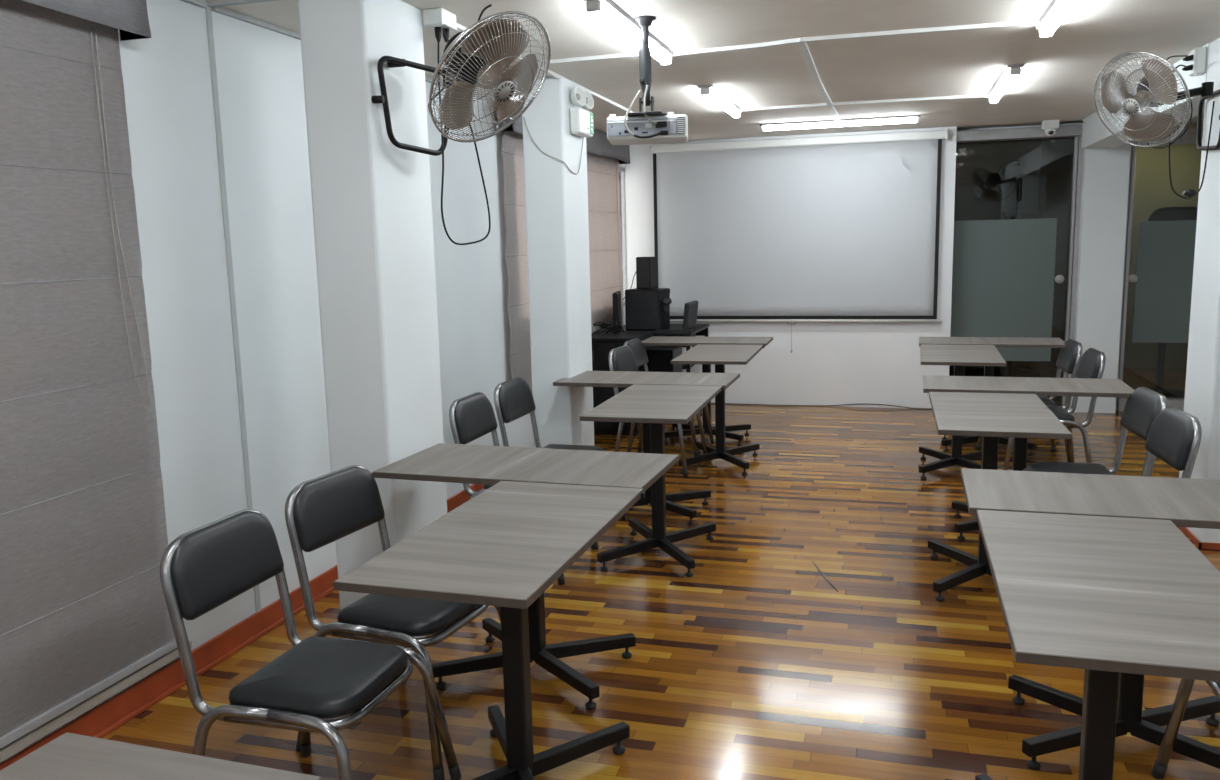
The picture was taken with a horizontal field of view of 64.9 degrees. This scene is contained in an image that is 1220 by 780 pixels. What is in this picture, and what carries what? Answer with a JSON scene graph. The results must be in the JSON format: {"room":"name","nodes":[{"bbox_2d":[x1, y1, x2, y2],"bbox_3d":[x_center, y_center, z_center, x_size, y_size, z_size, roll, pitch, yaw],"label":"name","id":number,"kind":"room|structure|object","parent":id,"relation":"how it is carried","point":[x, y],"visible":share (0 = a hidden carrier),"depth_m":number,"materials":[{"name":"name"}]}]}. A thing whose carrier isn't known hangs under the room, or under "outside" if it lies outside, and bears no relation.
{"room":"classroom","nodes":[
{"label":"classroom","id":0,"kind":"room"},
{"bbox_2d":[0,0,626,763],"bbox_3d":[-1.392,-0.250,3.856,0.150,2.350,11.000,1,9,16],"label":"wall","id":1,"kind":"structure","parent":0,"point":[166,75],"depth_m":3.64,"materials":[{"name":"white paint"}]},
{"bbox_2d":[0,0,176,748],"bbox_3d":[-1.749,-0.055,2.151,0.123,2.191,2.070,1,9,16],"label":"blind","id":2,"kind":"object","parent":1,"relation":"attached to","point":[84,539],"visible":0.96,"depth_m":2.81,"materials":[{"name":"grey fabric"}]},
{"bbox_2d":[0,641,191,761],"bbox_3d":[-1.812,1.074,2.200,0.030,0.030,2.420,1,9,16],"label":"trim","id":3,"kind":"structure","parent":1,"relation":"attached to","point":[60,720],"depth_m":2.90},
{"bbox_2d":[205,7,260,611],"bbox_3d":[-1.395,-0.246,3.563,0.008,2.243,0.022,1,9,16],"label":"trim","id":4,"kind":"structure","parent":1,"relation":"attached to","point":[207,10],"depth_m":3.53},
{"bbox_2d":[0,484,483,769],"bbox_3d":[-1.548,1.011,3.103,0.026,0.095,9.100,1,9,16],"label":"baseboard","id":5,"kind":"structure","parent":1,"relation":"attached to","point":[100,721],"depth_m":3.31,"materials":[{"name":"brown wood"}]},
{"bbox_2d":[208,0,276,7],"bbox_3d":[-0.778,-1.346,3.201,1.350,0.012,0.024,1,9,16],"label":"trim","id":6,"kind":"structure","parent":1,"relation":"attached to","point":[226,2],"depth_m":3.35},
{"bbox_2d":[180,0,490,100],"bbox_3d":[-1.801,-1.146,2.091,0.020,0.020,7.700,1,9,16],"label":"trim","id":7,"kind":"structure","parent":1,"relation":"attached to","point":[200,3],"depth_m":3.61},
{"bbox_2d":[494,107,531,390],"bbox_3d":[-0.433,-0.918,6.577,0.123,1.901,1.360,1,9,16],"label":"blind","id":8,"kind":"object","parent":1,"relation":"attached to","point":[512,153],"visible":0.28,"depth_m":6.14,"materials":[{"name":"grey fabric"}]},
{"bbox_2d":[586,129,630,332],"bbox_3d":[-0.043,-1.131,7.891,0.123,1.901,1.334,1,9,16],"label":"blind","id":9,"kind":"object","parent":1,"relation":"attached to","point":[604,158],"visible":0.62,"depth_m":7.95,"materials":[{"name":"grey fabric"}]},
{"bbox_2d":[619,167,626,305],"bbox_3d":[-0.073,-1.286,8.089,0.036,1.240,1.440,1,9,16],"label":"window","id":10,"kind":"structure","parent":1,"relation":"in","point":[621,169],"depth_m":8.76,"materials":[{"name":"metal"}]},
{"bbox_2d":[102,365,1219,779],"bbox_3d":[1.861,0.806,4.540,6.150,0.101,14.200,1,9,16],"label":"floor","id":11,"kind":"structure","parent":0,"point":[751,665],"depth_m":3.48,"materials":[{"name":"brown wood"}]},
{"bbox_2d":[0,732,321,779],"bbox_3d":[-0.758,0.980,1.043,0.473,0.750,0.931,2,9,18],"label":"table","id":12,"kind":"object","parent":11,"relation":"on","point":[70,756],"visible":1,"depth_m":1.39,"materials":[{"name":"grey wood"}]},
{"bbox_2d":[160,509,461,779],"bbox_3d":[-0.771,0.740,2.483,0.563,0.790,0.538,1,9,17],"label":"chair","id":13,"kind":"object","parent":11,"relation":"on","point":[318,679],"visible":1,"depth_m":2.40,"materials":[{"name":"black leather"}]},
{"bbox_2d":[298,0,446,648],"bbox_3d":[-0.845,-0.217,3.556,0.250,2.350,0.430,1,9,16],"label":"column","id":14,"kind":"structure","parent":11,"relation":"on","point":[372,204],"depth_m":3.36,"materials":[{"name":"white paint"}]},
{"bbox_2d":[423,8,457,41],"bbox_3d":[-0.631,-1.358,3.593,0.088,0.114,0.130,1,9,16],"label":"box","id":15,"kind":"object","parent":14,"relation":"attached to","point":[433,18],"visible":0.87,"depth_m":3.54,"materials":[{"name":"white plastic"}]},
{"bbox_2d":[371,4,550,244],"bbox_3d":[-0.500,-0.891,3.210,0.476,0.804,0.842,-7,11,-34],"label":"wall fan","id":16,"kind":"object","parent":14,"relation":"attached to","point":[479,55],"visible":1,"depth_m":2.95,"materials":[{"name":"metal"}]},
{"bbox_2d":[285,465,500,779],"bbox_3d":[-0.632,0.663,2.960,0.563,0.790,0.538,2,10,23],"label":"chair","id":17,"kind":"object","parent":11,"relation":"on","point":[320,511],"visible":0.66,"depth_m":2.84,"materials":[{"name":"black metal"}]},
{"bbox_2d":[333,481,644,779],"bbox_3d":[-0.246,0.732,2.567,0.473,0.750,0.931,1,9,17],"label":"table","id":18,"kind":"object","parent":11,"relation":"on","point":[506,545],"visible":1,"depth_m":2.51,"materials":[{"name":"grey wood"}]},
{"bbox_2d":[449,392,598,584],"bbox_3d":[-0.407,0.423,4.475,0.563,0.790,0.538,1,9,16],"label":"chair","id":19,"kind":"object","parent":11,"relation":"on","point":[472,416],"visible":0.4,"depth_m":4.42,"materials":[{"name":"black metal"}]},
{"bbox_2d":[372,443,678,709],"bbox_3d":[-0.265,0.617,3.313,0.931,0.750,0.473,2,9,18],"label":"table","id":20,"kind":"object","parent":11,"relation":"on","point":[441,462],"visible":0.91,"depth_m":3.26,"materials":[{"name":"grey wood"}]},
{"bbox_2d":[522,77,593,447],"bbox_3d":[-0.280,-0.519,5.425,0.230,2.350,0.420,1,9,16],"label":"column","id":21,"kind":"structure","parent":11,"relation":"on","point":[556,198],"depth_m":5.23,"materials":[{"name":"white paint"}]},
{"bbox_2d":[523,86,593,174],"bbox_3d":[-0.228,-1.405,5.188,0.454,0.464,0.193,-9,12,-41],"label":"emergency light","id":22,"kind":"object","parent":21,"relation":"attached to","point":[581,119],"visible":1,"depth_m":5.18,"materials":[{"name":"white plastic"}]},
{"bbox_2d":[494,377,626,548],"bbox_3d":[-0.263,0.345,4.959,0.563,0.790,0.538,1,9,17],"label":"chair","id":23,"kind":"object","parent":11,"relation":"on","point":[513,398],"visible":0.45,"depth_m":4.96,"materials":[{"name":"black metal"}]},
{"bbox_2d":[591,321,653,435],"bbox_3d":[0.058,-0.115,7.619,0.470,0.864,0.596,1,9,16],"label":"computer desk","id":24,"kind":"object","parent":11,"relation":"on","point":[602,343],"depth_m":7.38,"materials":[{"name":"wood"}]},
{"bbox_2d":[591,331,653,340],"bbox_3d":[0.052,-0.427,7.576,0.470,0.025,0.585,1,9,16],"label":"countertop","id":25,"kind":"structure","parent":24,"relation":"on","point":[626,335],"depth_m":7.48,"materials":[{"name":"black wood"}]},
{"bbox_2d":[553,371,739,524],"bbox_3d":[0.216,0.302,5.274,0.931,0.750,0.473,1,9,17],"label":"table","id":26,"kind":"object","parent":11,"relation":"on","point":[626,379],"visible":0.62,"depth_m":5.20,"materials":[{"name":"grey wood"}]},
{"bbox_2d":[580,384,722,576],"bbox_3d":[0.233,0.416,4.538,0.473,0.750,0.931,1,9,16],"label":"table","id":27,"kind":"object","parent":11,"relation":"on","point":[656,405],"visible":0.99,"depth_m":4.48,"materials":[{"name":"grey wood"}]},
{"bbox_2d":[608,345,707,476],"bbox_3d":[0.315,0.114,6.365,0.563,0.790,0.538,2,9,21],"label":"chair","id":28,"kind":"object","parent":11,"relation":"on","point":[622,358],"visible":0.31,"depth_m":6.31,"materials":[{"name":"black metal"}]},
{"bbox_2d":[646,346,681,430],"bbox_3d":[0.439,-0.023,7.698,0.250,0.640,0.360,1,9,16],"label":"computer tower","id":29,"kind":"object","parent":11,"relation":"on","point":[659,357],"visible":0.26,"depth_m":7.51,"materials":[{"name":"black plastic"}]},
{"bbox_2d":[619,324,709,422],"bbox_3d":[0.410,-0.163,8.286,0.760,0.740,0.860,1,9,16],"label":"computer desk","id":30,"kind":"object","parent":11,"relation":"on","point":[701,329],"visible":0.25,"depth_m":8.08,"materials":[{"name":"black wood"}]},
{"bbox_2d":[612,291,624,330],"bbox_3d":[0.054,-0.644,7.923,0.120,0.335,0.340,0,9,7],"label":"monitor","id":31,"kind":"object","parent":30,"relation":"on","point":[616,296],"visible":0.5,"depth_m":7.78,"materials":[{"name":"black plastic"}]},
{"bbox_2d":[625,288,669,330],"bbox_3d":[0.322,-0.680,8.082,0.322,0.345,0.256,3,10,25],"label":"speaker","id":32,"kind":"object","parent":30,"relation":"on","point":[645,310],"visible":0.8,"depth_m":7.97},
{"bbox_2d":[626,291,657,329],"bbox_3d":[0.264,-0.662,7.973,0.280,0.315,0.007,3,10,25],"label":"grille","id":33,"kind":"object","parent":32,"relation":"attached to","point":[641,306],"depth_m":7.97,"materials":[{"name":"black plastic"}]},
{"bbox_2d":[636,257,657,288],"bbox_3d":[0.310,-0.983,8.043,0.130,0.265,0.165,3,10,28],"label":"speaker","id":34,"kind":"object","parent":32,"relation":"on","point":[647,272],"visible":1,"depth_m":7.98},
{"bbox_2d":[623,267,638,299],"bbox_3d":[0.182,-0.900,7.980,0.177,0.304,0.011,-4,9,-19],"label":"wire","id":35,"kind":"object","parent":34,"relation":"hanging from","point":[638,267],"visible":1,"depth_m":7.98,"materials":[{"name":"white plastic"}]},
{"bbox_2d":[636,258,648,287],"bbox_3d":[0.273,-0.972,7.974,0.112,0.245,0.006,3,10,28],"label":"grille","id":36,"kind":"object","parent":34,"relation":"attached to","point":[642,274],"depth_m":7.97,"materials":[{"name":"grey plastic"}]},
{"bbox_2d":[662,288,671,305],"bbox_3d":[0.471,-0.774,7.968,0.060,0.141,0.134,1,9,16],"label":"headset","id":37,"kind":"object","parent":32,"relation":"hanging from","point":[667,301],"visible":1,"depth_m":7.92,"materials":[{"name":"black plastic"}]},
{"bbox_2d":[662,299,668,305],"bbox_3d":[0.457,-0.726,7.922,0.060,0.060,0.024,1,9,16],"label":"ear cup","id":38,"kind":"object","parent":37,"relation":"on","point":[665,302],"depth_m":7.91,"materials":[{"name":"grey plastic"}]},
{"bbox_2d":[655,329,692,332],"bbox_3d":[0.525,-0.487,7.872,0.300,0.019,0.120,0,9,11],"label":"keyboard","id":39,"kind":"object","parent":30,"relation":"on","point":[657,330],"visible":1,"depth_m":7.83,"materials":[{"name":"grey plastic"}]},
{"bbox_2d":[623,338,714,455],"bbox_3d":[0.413,0.036,6.852,0.563,0.790,0.538,2,9,19],"label":"chair","id":40,"kind":"object","parent":11,"relation":"on","point":[635,344],"visible":0.26,"depth_m":6.85,"materials":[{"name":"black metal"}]},
{"bbox_2d":[682,301,701,417],"bbox_3d":[0.498,-0.269,8.201,0.522,0.970,0.519,2,9,18],"label":"office chair","id":41,"kind":"object","parent":11,"relation":"on","point":[690,308],"visible":0.15,"depth_m":7.99,"materials":[{"name":"black plastic"}]},
{"bbox_2d":[642,336,772,445],"bbox_3d":[0.724,-0.003,7.167,0.931,0.750,0.473,1,9,16],"label":"table","id":42,"kind":"object","parent":11,"relation":"on","point":[654,340],"visible":0.7,"depth_m":7.11,"materials":[{"name":"grey wood"}]},
{"bbox_2d":[671,344,763,474],"bbox_3d":[0.735,0.122,6.359,0.473,0.750,0.931,1,9,15],"label":"table","id":43,"kind":"object","parent":11,"relation":"on","point":[720,355],"visible":0.91,"depth_m":6.32,"materials":[{"name":"grey wood"}]},
{"bbox_2d":[711,403,931,408],"bbox_3d":[1.877,0.129,8.475,2.040,0.034,0.034,1,9,16],"label":"cable","id":44,"kind":"object","parent":11,"relation":"on","point":[711,403],"visible":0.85,"depth_m":8.48,"materials":[{"name":"black plastic"}]},
{"bbox_2d":[919,344,1005,478],"bbox_3d":[2.192,0.139,6.027,0.474,0.750,0.931,1,9,18],"label":"table","id":45,"kind":"object","parent":11,"relation":"on","point":[958,356],"visible":0.76,"depth_m":5.97,"materials":[{"name":"grey wood"}]},
{"bbox_2d":[919,337,1065,454],"bbox_3d":[2.631,0.029,6.671,0.931,0.750,0.473,1,9,18],"label":"table","id":46,"kind":"object","parent":11,"relation":"on","point":[1013,342],"visible":0.6,"depth_m":6.59,"materials":[{"name":"grey wood"}]},
{"bbox_2d":[928,392,1071,601],"bbox_3d":[1.613,0.455,4.076,0.473,0.750,0.931,1,9,16],"label":"table","id":47,"kind":"object","parent":11,"relation":"on","point":[991,416],"visible":0.73,"depth_m":4.00,"materials":[{"name":"grey wood"}]},
{"bbox_2d":[994,211,1042,376],"bbox_3d":[3.611,-0.766,8.674,0.528,1.658,0.551,1,9,16],"label":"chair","id":48,"kind":"object","parent":11,"relation":"on","point":[1023,214],"visible":0.07,"depth_m":8.34,"materials":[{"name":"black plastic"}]},
{"bbox_2d":[923,375,1134,539],"bbox_3d":[2.034,0.339,4.758,0.931,0.750,0.473,1,9,18],"label":"table","id":49,"kind":"object","parent":11,"relation":"on","point":[1080,387],"visible":0.56,"depth_m":4.68,"materials":[{"name":"grey wood"}]},
{"bbox_2d":[975,339,1082,462],"bbox_3d":[2.736,0.070,6.274,0.563,0.790,0.538,1,9,14],"label":"chair","id":50,"kind":"object","parent":11,"relation":"on","point":[1069,357],"visible":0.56,"depth_m":6.09,"materials":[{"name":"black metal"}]},
{"bbox_2d":[1003,348,1105,469],"bbox_3d":[2.622,0.151,5.772,0.563,0.790,0.538,1,9,14],"label":"chair","id":51,"kind":"object","parent":11,"relation":"on","point":[1092,362],"visible":0.6,"depth_m":5.59,"materials":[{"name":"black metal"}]},
{"bbox_2d":[961,468,1219,769],"bbox_3d":[1.498,0.663,2.743,0.931,0.750,0.473,1,9,17],"label":"table","id":52,"kind":"object","parent":11,"relation":"on","point":[1187,502],"visible":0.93,"depth_m":2.73,"materials":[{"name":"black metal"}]},
{"bbox_2d":[1023,387,1167,476],"bbox_3d":[2.115,0.391,4.295,0.563,0.790,0.538,0,9,12],"label":"chair","id":53,"kind":"object","parent":11,"relation":"on","point":[1144,404],"visible":0.46,"depth_m":4.26,"materials":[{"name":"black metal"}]},
{"bbox_2d":[975,510,1219,779],"bbox_3d":[1.089,0.768,2.130,0.473,0.750,0.931,1,9,17],"label":"table","id":54,"kind":"object","parent":11,"relation":"on","point":[1105,597],"visible":1,"depth_m":2.01,"materials":[{"name":"grey wood"}]},
{"bbox_2d":[1132,206,1197,397],"bbox_3d":[4.768,-0.733,8.284,0.528,1.658,0.551,1,9,16],"label":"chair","id":55,"kind":"object","parent":11,"relation":"on","point":[1165,213],"visible":0.24,"depth_m":8.01,"materials":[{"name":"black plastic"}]},
{"bbox_2d":[1141,406,1201,477],"bbox_3d":[1.955,0.471,3.806,0.563,0.790,0.538,1,9,12],"label":"chair","id":56,"kind":"object","parent":11,"relation":"on","point":[1174,436],"visible":0.27,"depth_m":3.64,"materials":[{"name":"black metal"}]},
{"bbox_2d":[1151,678,1219,778],"bbox_3d":[1.678,0.717,2.257,0.563,0.790,0.538,1,9,16],"label":"chair","id":57,"kind":"object","parent":11,"relation":"on","point":[1186,685],"visible":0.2,"depth_m":2.57,"materials":[{"name":"silver metal"}]},
{"bbox_2d":[1179,37,1219,542],"bbox_3d":[2.926,-0.450,4.490,0.250,2.350,0.430,1,9,16],"label":"column","id":58,"kind":"structure","parent":11,"relation":"on","point":[1202,386],"depth_m":4.48,"materials":[{"name":"white paint"}]},
{"bbox_2d":[1094,51,1219,199],"bbox_3d":[2.571,-1.217,4.367,0.629,0.687,0.446,-4,9,-16],"label":"wall fan","id":59,"kind":"object","parent":58,"relation":"attached to","point":[1158,87],"visible":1,"depth_m":4.30,"materials":[{"name":"metal"}]},
{"bbox_2d":[1182,47,1206,75],"bbox_3d":[2.809,-1.583,4.629,0.095,0.120,0.105,1,9,16],"label":"box","id":60,"kind":"object","parent":58,"relation":"attached to","point":[1196,58],"visible":1,"depth_m":4.58,"materials":[{"name":"white plastic"}]},
{"bbox_2d":[1179,527,1219,549],"bbox_3d":[2.953,0.697,4.667,0.270,0.028,0.450,1,9,16],"label":"baseboard","id":61,"kind":"structure","parent":58,"relation":"attached to","point":[1204,545],"depth_m":4.50,"materials":[{"name":"brown wood"}]},
{"bbox_2d":[204,0,1219,140],"bbox_3d":[1.403,-1.395,2.815,6.150,0.100,11.350,1,9,16],"label":"ceiling","id":62,"kind":"structure","parent":0,"point":[1057,78],"depth_m":4.58,"materials":[{"name":"paint"}]},
{"bbox_2d":[457,23,631,112],"bbox_3d":[-0.013,-1.795,5.995,0.082,0.016,5.104,1,9,14],"label":"trim","id":63,"kind":"structure","parent":62,"relation":"attached to","point":[459,27],"depth_m":5.53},
{"bbox_2d":[538,52,638,64],"bbox_3d":[-0.063,-1.566,4.522,0.671,0.016,0.030,2,9,18],"label":"trim","id":64,"kind":"structure","parent":62,"relation":"attached to","point":[635,54],"depth_m":4.52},
{"bbox_2d":[583,0,641,46],"bbox_3d":[0.053,-1.413,3.641,0.126,0.053,0.832,1,9,16],"label":"tube light","id":65,"kind":"object","parent":62,"relation":"attached to","point":[614,15],"depth_m":3.62,"materials":[{"name":"glass"}]},
{"bbox_2d":[625,15,667,115],"bbox_3d":[0.142,-1.278,3.794,0.150,0.372,0.120,1,9,16],"label":"mount","id":66,"kind":"object","parent":62,"relation":"attached to","point":[645,21],"visible":0.98,"depth_m":3.77,"materials":[{"name":"grey metal"}]},
{"bbox_2d":[607,112,687,144],"bbox_3d":[0.158,-1.075,3.946,0.324,0.103,0.270,-1,9,5],"label":"projector","id":67,"kind":"object","parent":66,"relation":"hanging from","point":[677,125],"visible":0.99,"depth_m":3.82,"materials":[{"name":"white plastic"}]},
{"bbox_2d":[624,90,667,137],"bbox_3d":[0.142,-1.089,3.786,0.178,0.187,0.029,-2,9,-4],"label":"cable","id":68,"kind":"object","parent":67,"relation":"attached to","point":[639,91],"visible":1,"depth_m":3.79,"materials":[{"name":"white plastic"}]},
{"bbox_2d":[677,117,684,133],"bbox_3d":[0.283,-1.051,3.809,0.028,0.066,0.008,-1,9,5],"label":"vent","id":69,"kind":"object","parent":67,"relation":"attached to","point":[680,120],"depth_m":3.81,"materials":[{"name":"white plastic"}]},
{"bbox_2d":[643,85,666,126],"bbox_3d":[0.178,-1.122,3.787,0.094,0.162,0.027,-2,9,-3],"label":"power cable","id":70,"kind":"object","parent":66,"relation":"hanging from","point":[660,123],"visible":1,"depth_m":3.78,"materials":[{"name":"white plastic"}]},
{"bbox_2d":[649,31,673,65],"bbox_3d":[0.199,-1.493,4.132,0.125,0.053,0.744,1,9,16],"label":"tube light","id":71,"kind":"object","parent":62,"relation":"attached to","point":[661,52],"depth_m":4.29,"materials":[{"name":"glass"}]},
{"bbox_2d":[697,84,741,117],"bbox_3d":[0.702,-1.793,5.994,0.088,0.053,1.170,1,9,16],"label":"tube light","id":72,"kind":"object","parent":62,"relation":"attached to","point":[711,92],"visible":1,"depth_m":5.81,"materials":[{"name":"white plastic"}]},
{"bbox_2d":[797,42,839,120],"bbox_3d":[1.265,-1.777,5.681,0.050,0.016,3.080,1,9,16],"label":"trim","id":73,"kind":"structure","parent":62,"relation":"attached to","point":[803,46],"depth_m":5.17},
{"bbox_2d":[760,114,920,130],"bbox_3d":[1.719,-2.005,7.209,1.170,0.053,0.088,1,9,16],"label":"tube light","id":74,"kind":"object","parent":62,"relation":"attached to","point":[902,118],"visible":1,"depth_m":7.18,"materials":[{"name":"white plastic"}]},
{"bbox_2d":[674,20,1039,55],"bbox_3d":[1.032,-1.540,4.191,1.563,0.016,0.089,2,9,19],"label":"trim","id":75,"kind":"structure","parent":62,"relation":"attached to","point":[1029,22],"depth_m":4.14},
{"bbox_2d":[741,94,987,110],"bbox_3d":[1.633,-1.873,6.250,1.561,0.016,0.043,1,9,15],"label":"trim","id":76,"kind":"structure","parent":62,"relation":"attached to","point":[979,95],"depth_m":6.22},
{"bbox_2d":[987,64,1024,103],"bbox_3d":[2.283,-1.763,5.561,0.088,0.053,1.170,1,9,16],"label":"tube light","id":77,"kind":"object","parent":62,"relation":"attached to","point":[1008,75],"visible":0.99,"depth_m":5.36,"materials":[{"name":"white plastic"}]},
{"bbox_2d":[1035,0,1077,37],"bbox_3d":[1.689,-1.434,3.521,0.088,0.053,1.170,1,9,16],"label":"tube light","id":78,"kind":"object","parent":62,"relation":"attached to","point":[1055,13],"visible":1,"depth_m":3.75,"materials":[{"name":"white plastic"}]},
{"bbox_2d":[1041,120,1083,135],"bbox_3d":[3.589,-2.071,7.572,0.324,0.122,0.096,1,9,16],"label":"security camera","id":79,"kind":"object","parent":62,"relation":"attached to","point":[1050,127],"visible":0.97,"depth_m":7.56,"materials":[{"name":"white plastic"}]},
{"bbox_2d":[1081,43,1209,148],"bbox_3d":[3.411,-1.778,6.047,0.250,0.225,3.200,1,9,16],"label":"ceiling beam","id":80,"kind":"structure","parent":62,"relation":"attached to","point":[1095,134],"depth_m":6.50,"materials":[{"name":"white paint"}]},
{"bbox_2d":[619,126,956,407],"bbox_3d":[1.474,-1.045,8.556,2.972,2.350,0.240,1,9,16],"label":"wall","id":81,"kind":"structure","parent":0,"point":[863,364],"depth_m":8.42,"materials":[{"name":"paint"}]},
{"bbox_2d":[650,129,947,352],"bbox_3d":[1.583,-1.240,8.315,2.493,1.853,0.092,1,9,16],"label":"projection screen","id":82,"kind":"object","parent":81,"relation":"attached to","point":[835,228],"visible":0.96,"depth_m":8.27,"materials":[{"name":"white fabric"}]},
{"bbox_2d":[950,125,1082,409],"bbox_3d":[3.337,-0.992,8.028,1.045,2.318,0.170,1,9,16],"label":"door","id":83,"kind":"structure","parent":81,"relation":"in","point":[1003,271],"depth_m":8.06,"materials":[{"name":"glass"}]},
{"bbox_2d":[954,137,1073,377],"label":"glass","id":84,"kind":"object","parent":83,"relation":"in","point":[993,181],"depth_m":10.42,"materials":[{"name":"glass"}]},
{"bbox_2d":[956,124,1202,144],"bbox_3d":[4.543,-2.526,9.089,3.700,0.070,2.650,1,9,16],"label":"glass","id":85,"kind":"object","parent":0,"point":[1202,124],"depth_m":10.33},
{"bbox_2d":[1174,126,1202,128],"bbox_3d":[5.516,-2.569,9.559,0.900,0.036,0.600,1,9,16],"label":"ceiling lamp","id":86,"kind":"object","parent":85,"relation":"attached to","point":[1190,127],"visible":0.02,"depth_m":9.23,"materials":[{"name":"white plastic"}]},
{"bbox_2d":[957,116,1203,130],"bbox_3d":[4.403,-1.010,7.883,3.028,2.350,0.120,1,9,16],"label":"lintel","id":87,"kind":"object","parent":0,"point":[1194,119],"visible":0.13,"depth_m":7.89,"materials":[{"name":"paint"}]},
{"bbox_2d":[1116,128,1202,410],"bbox_3d":[4.494,-0.938,7.730,0.704,2.250,0.140,1,9,16],"label":"door","id":88,"kind":"structure","parent":87,"relation":"attached to","point":[1163,278],"depth_m":7.76,"materials":[{"name":"glass"}]},
{"bbox_2d":[1123,144,1201,367],"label":"glass","id":89,"kind":"object","parent":88,"relation":"in","point":[1153,191],"depth_m":10.09,"materials":[{"name":"glass"}]},
{"bbox_2d":[1070,123,1130,412],"bbox_3d":[3.987,-0.991,7.819,0.320,2.350,0.240,1,9,16],"label":"column","id":90,"kind":"structure","parent":0,"point":[1105,171],"depth_m":7.70,"materials":[{"name":"white paint"}]},
{"bbox_2d":[1182,189,1195,197],"bbox_3d":[2.721,-0.924,4.509,0.058,0.040,0.040,0,9,8],"label":"plug","id":91,"kind":"object","parent":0,"point":[1189,193],"visible":1,"depth_m":4.50,"materials":[{"name":"black plastic"}]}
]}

